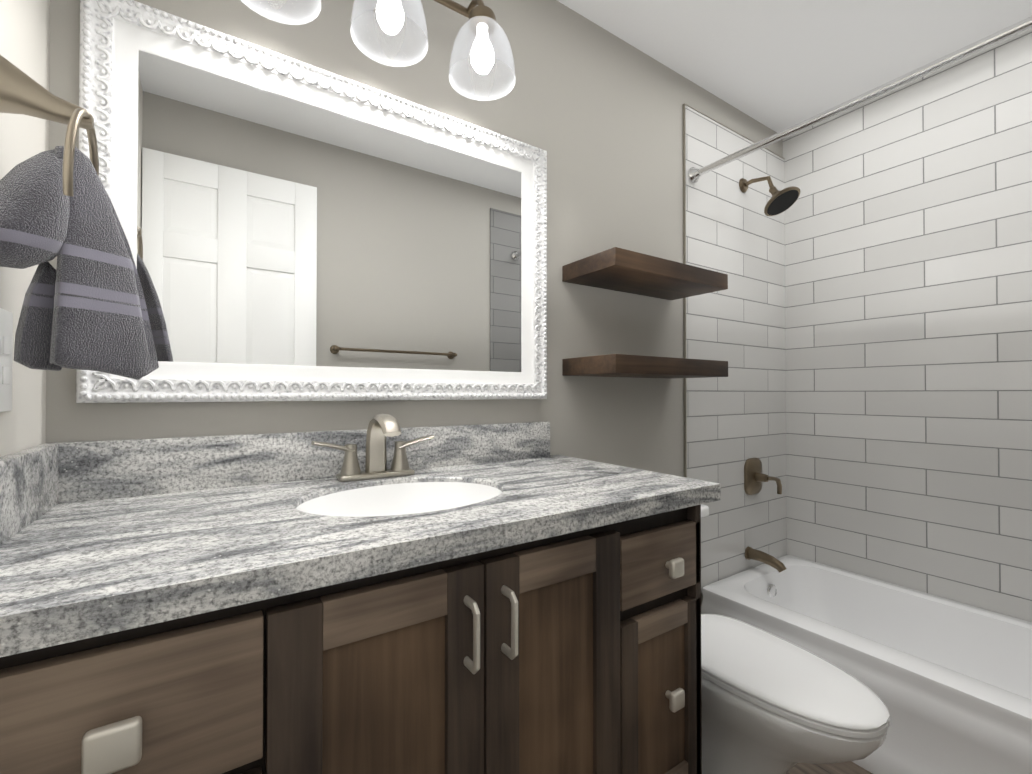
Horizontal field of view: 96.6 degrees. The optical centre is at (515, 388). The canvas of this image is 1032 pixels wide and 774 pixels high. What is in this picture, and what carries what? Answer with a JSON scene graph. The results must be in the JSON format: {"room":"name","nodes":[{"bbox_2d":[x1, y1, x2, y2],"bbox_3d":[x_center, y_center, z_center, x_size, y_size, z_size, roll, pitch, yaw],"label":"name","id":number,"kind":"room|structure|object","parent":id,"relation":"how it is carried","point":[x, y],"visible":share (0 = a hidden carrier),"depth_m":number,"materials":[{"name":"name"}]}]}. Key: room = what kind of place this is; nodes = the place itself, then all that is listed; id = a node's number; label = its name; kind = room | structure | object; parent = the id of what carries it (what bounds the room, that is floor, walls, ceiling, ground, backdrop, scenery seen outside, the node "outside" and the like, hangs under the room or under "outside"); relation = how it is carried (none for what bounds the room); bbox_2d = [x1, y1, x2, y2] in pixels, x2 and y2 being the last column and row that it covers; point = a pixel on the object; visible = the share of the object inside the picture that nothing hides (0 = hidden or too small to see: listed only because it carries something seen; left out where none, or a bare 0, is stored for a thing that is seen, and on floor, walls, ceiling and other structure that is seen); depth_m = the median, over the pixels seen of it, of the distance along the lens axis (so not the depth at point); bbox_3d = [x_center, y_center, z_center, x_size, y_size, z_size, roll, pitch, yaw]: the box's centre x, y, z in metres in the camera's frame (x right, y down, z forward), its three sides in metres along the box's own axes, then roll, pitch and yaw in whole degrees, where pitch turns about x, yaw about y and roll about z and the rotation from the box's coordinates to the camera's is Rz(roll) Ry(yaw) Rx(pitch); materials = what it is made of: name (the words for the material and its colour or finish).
{"room":"bathroom","nodes":[
{"label":"bathroom","id":0,"kind":"room"},
{"bbox_2d":[0,0,49,456],"bbox_3d":[-0.472,-0.070,0.194,0.100,2.279,1.360,0,-1,-34],"label":"wall","id":1,"kind":"structure","parent":0,"point":[24,36],"depth_m":0.69,"materials":[{"name":"grey paint"}]},
{"bbox_2d":[0,308,12,411],"bbox_3d":[-0.687,-0.038,0.617,0.008,0.137,0.052,0,-1,-34],"label":"electrical outlet plate","id":2,"kind":"object","parent":1,"relation":"attached to","point":[6,330],"visible":1,"depth_m":0.62,"materials":[{"name":"white plastic"}]},
{"bbox_2d":[0,55,158,379],"bbox_3d":[-0.591,-0.216,0.615,0.171,0.406,0.153,0,-1,-34],"label":"towel","id":3,"kind":"object","parent":1,"relation":"attached to","point":[84,307],"visible":1,"depth_m":0.59,"materials":[{"name":"grey fabric"}]},
{"bbox_2d":[46,0,782,603],"bbox_3d":[0.201,-0.057,1.516,2.681,2.279,0.100,0,-1,-34],"label":"wall","id":4,"kind":"structure","parent":0,"point":[592,110],"depth_m":1.41,"materials":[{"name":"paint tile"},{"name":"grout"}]},
{"bbox_2d":[242,0,320,24],"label":"sconce","id":5,"kind":"object","parent":4,"relation":"attached to","point":[315,10],"depth_m":0.94,"materials":[{"name":"beige glass"}]},
{"bbox_2d":[76,0,546,402],"bbox_3d":[-0.337,-0.339,1.081,1.017,0.734,0.034,0,-1,-34],"label":"mirror","id":6,"kind":"object","parent":4,"relation":"attached to","point":[295,230],"visible":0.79,"depth_m":1.00,"materials":[{"name":"white mirror"}]},
{"bbox_2d":[350,0,427,66],"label":"sconce","id":7,"kind":"object","parent":4,"relation":"attached to","point":[390,14],"depth_m":0.99,"materials":[{"name":"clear glass"}]},
{"bbox_2d":[434,0,514,100],"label":"sconce","id":8,"kind":"object","parent":4,"relation":"attached to","point":[482,24],"depth_m":1.09,"materials":[{"name":"white glass"}]},
{"bbox_2d":[562,247,727,299],"bbox_3d":[0.422,-0.354,1.469,0.521,0.049,0.225,0,-1,-34],"label":"shelf","id":9,"kind":"object","parent":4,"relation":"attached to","point":[622,270],"visible":1,"depth_m":1.39,"materials":[{"name":"brown wood"}]},
{"bbox_2d":[563,354,727,378],"bbox_3d":[0.422,-0.065,1.466,0.521,0.052,0.225,0,-1,-34],"label":"shelf","id":10,"kind":"object","parent":4,"relation":"attached to","point":[624,365],"visible":1,"depth_m":1.34,"materials":[{"name":"brown wood"}]},
{"bbox_2d":[683,103,784,477],"bbox_3d":[0.949,-0.144,1.946,0.744,1.876,0.010,0,-1,-34],"label":"trim","id":11,"kind":"structure","parent":4,"relation":"attached to","point":[684,299],"depth_m":1.74,"materials":[{"name":"silver metal"}]},
{"bbox_2d":[686,106,786,592],"bbox_3d":[0.950,-0.142,1.948,0.740,1.872,0.008,0,-1,-34],"label":"tile","id":12,"kind":"structure","parent":4,"relation":"attached to","point":[736,418],"depth_m":1.92,"materials":[{"name":"white tile"}]},
{"bbox_2d":[744,458,781,494],"bbox_3d":[1.056,0.377,1.959,0.161,0.156,0.080,0,-1,-34],"label":"tub valve","id":13,"kind":"object","parent":12,"relation":"attached to","point":[754,477],"visible":0.98,"depth_m":1.95,"materials":[{"name":"beige metal"}]},
{"bbox_2d":[745,547,785,572],"bbox_3d":[1.033,0.707,1.895,0.054,0.068,0.156,0,-1,-34],"label":"tub spout","id":14,"kind":"object","parent":12,"relation":"attached to","point":[763,557],"visible":1,"depth_m":1.89,"materials":[{"name":"beige metal"}]},
{"bbox_2d":[739,176,799,215],"bbox_3d":[1.048,-0.806,1.888,0.142,0.184,0.210,0,-1,-34],"label":"shower head","id":15,"kind":"object","parent":12,"relation":"attached to","point":[781,201],"visible":1,"depth_m":1.86},
{"bbox_2d":[688,16,1031,182],"bbox_3d":[1.025,-0.827,1.253,0.060,0.060,1.242,0,-1,-34],"label":"shower rod","id":16,"kind":"object","parent":12,"relation":"attached to","point":[696,174],"visible":1,"depth_m":1.27,"materials":[{"name":"silver metal"}]},
{"bbox_2d":[557,0,1031,132],"bbox_3d":[0.576,-1.227,0.960,2.681,0.050,1.460,0,-1,-34],"label":"ceiling","id":17,"kind":"structure","parent":0,"point":[777,66],"depth_m":1.57,"materials":[{"name":"white paint"}]},
{"bbox_2d":[788,761,871,773],"bbox_3d":[0.576,1.102,0.937,2.681,0.050,1.460,0,-1,-34],"label":"floor","id":18,"kind":"structure","parent":0,"point":[850,767],"depth_m":1.30,"materials":[{"name":"brown wood"}]},
{"bbox_2d":[0,413,720,773],"bbox_3d":[-0.185,0.564,0.859,1.116,1.024,0.552,0,-1,-34],"label":"bathroom vanity","id":19,"kind":"object","parent":18,"relation":"on","point":[382,593],"visible":1,"depth_m":0.65,"materials":[{"name":"brown wood"}]},
{"bbox_2d":[701,504,889,773],"bbox_3d":[0.553,0.727,1.236,0.392,0.705,0.727,0,-1,-34],"label":"toilet","id":20,"kind":"object","parent":18,"relation":"on","point":[772,703],"visible":0.54,"depth_m":1.05,"materials":[{"name":"white ceramic"}]},
{"bbox_2d":[701,555,1031,773],"bbox_3d":[1.317,0.920,1.429,0.681,0.323,1.238,0,-1,-34],"label":"bathtub","id":21,"kind":"object","parent":18,"relation":"on","point":[948,682],"visible":0.81,"depth_m":1.47,"materials":[{"name":"white ceramic"}]},
{"bbox_3d":[1.680,-0.056,1.619,0.100,2.279,1.360,0,-1,-34],"label":"wall","id":22,"kind":"structure","parent":0,"visible":0},
{"bbox_2d":[783,28,1031,621],"bbox_3d":[1.607,-0.202,1.632,0.008,1.986,1.260,0,-1,-34],"label":"tile","id":23,"kind":"structure","parent":22,"relation":"attached to","point":[908,274],"depth_m":1.74,"materials":[{"name":"white tile"}]}
]}

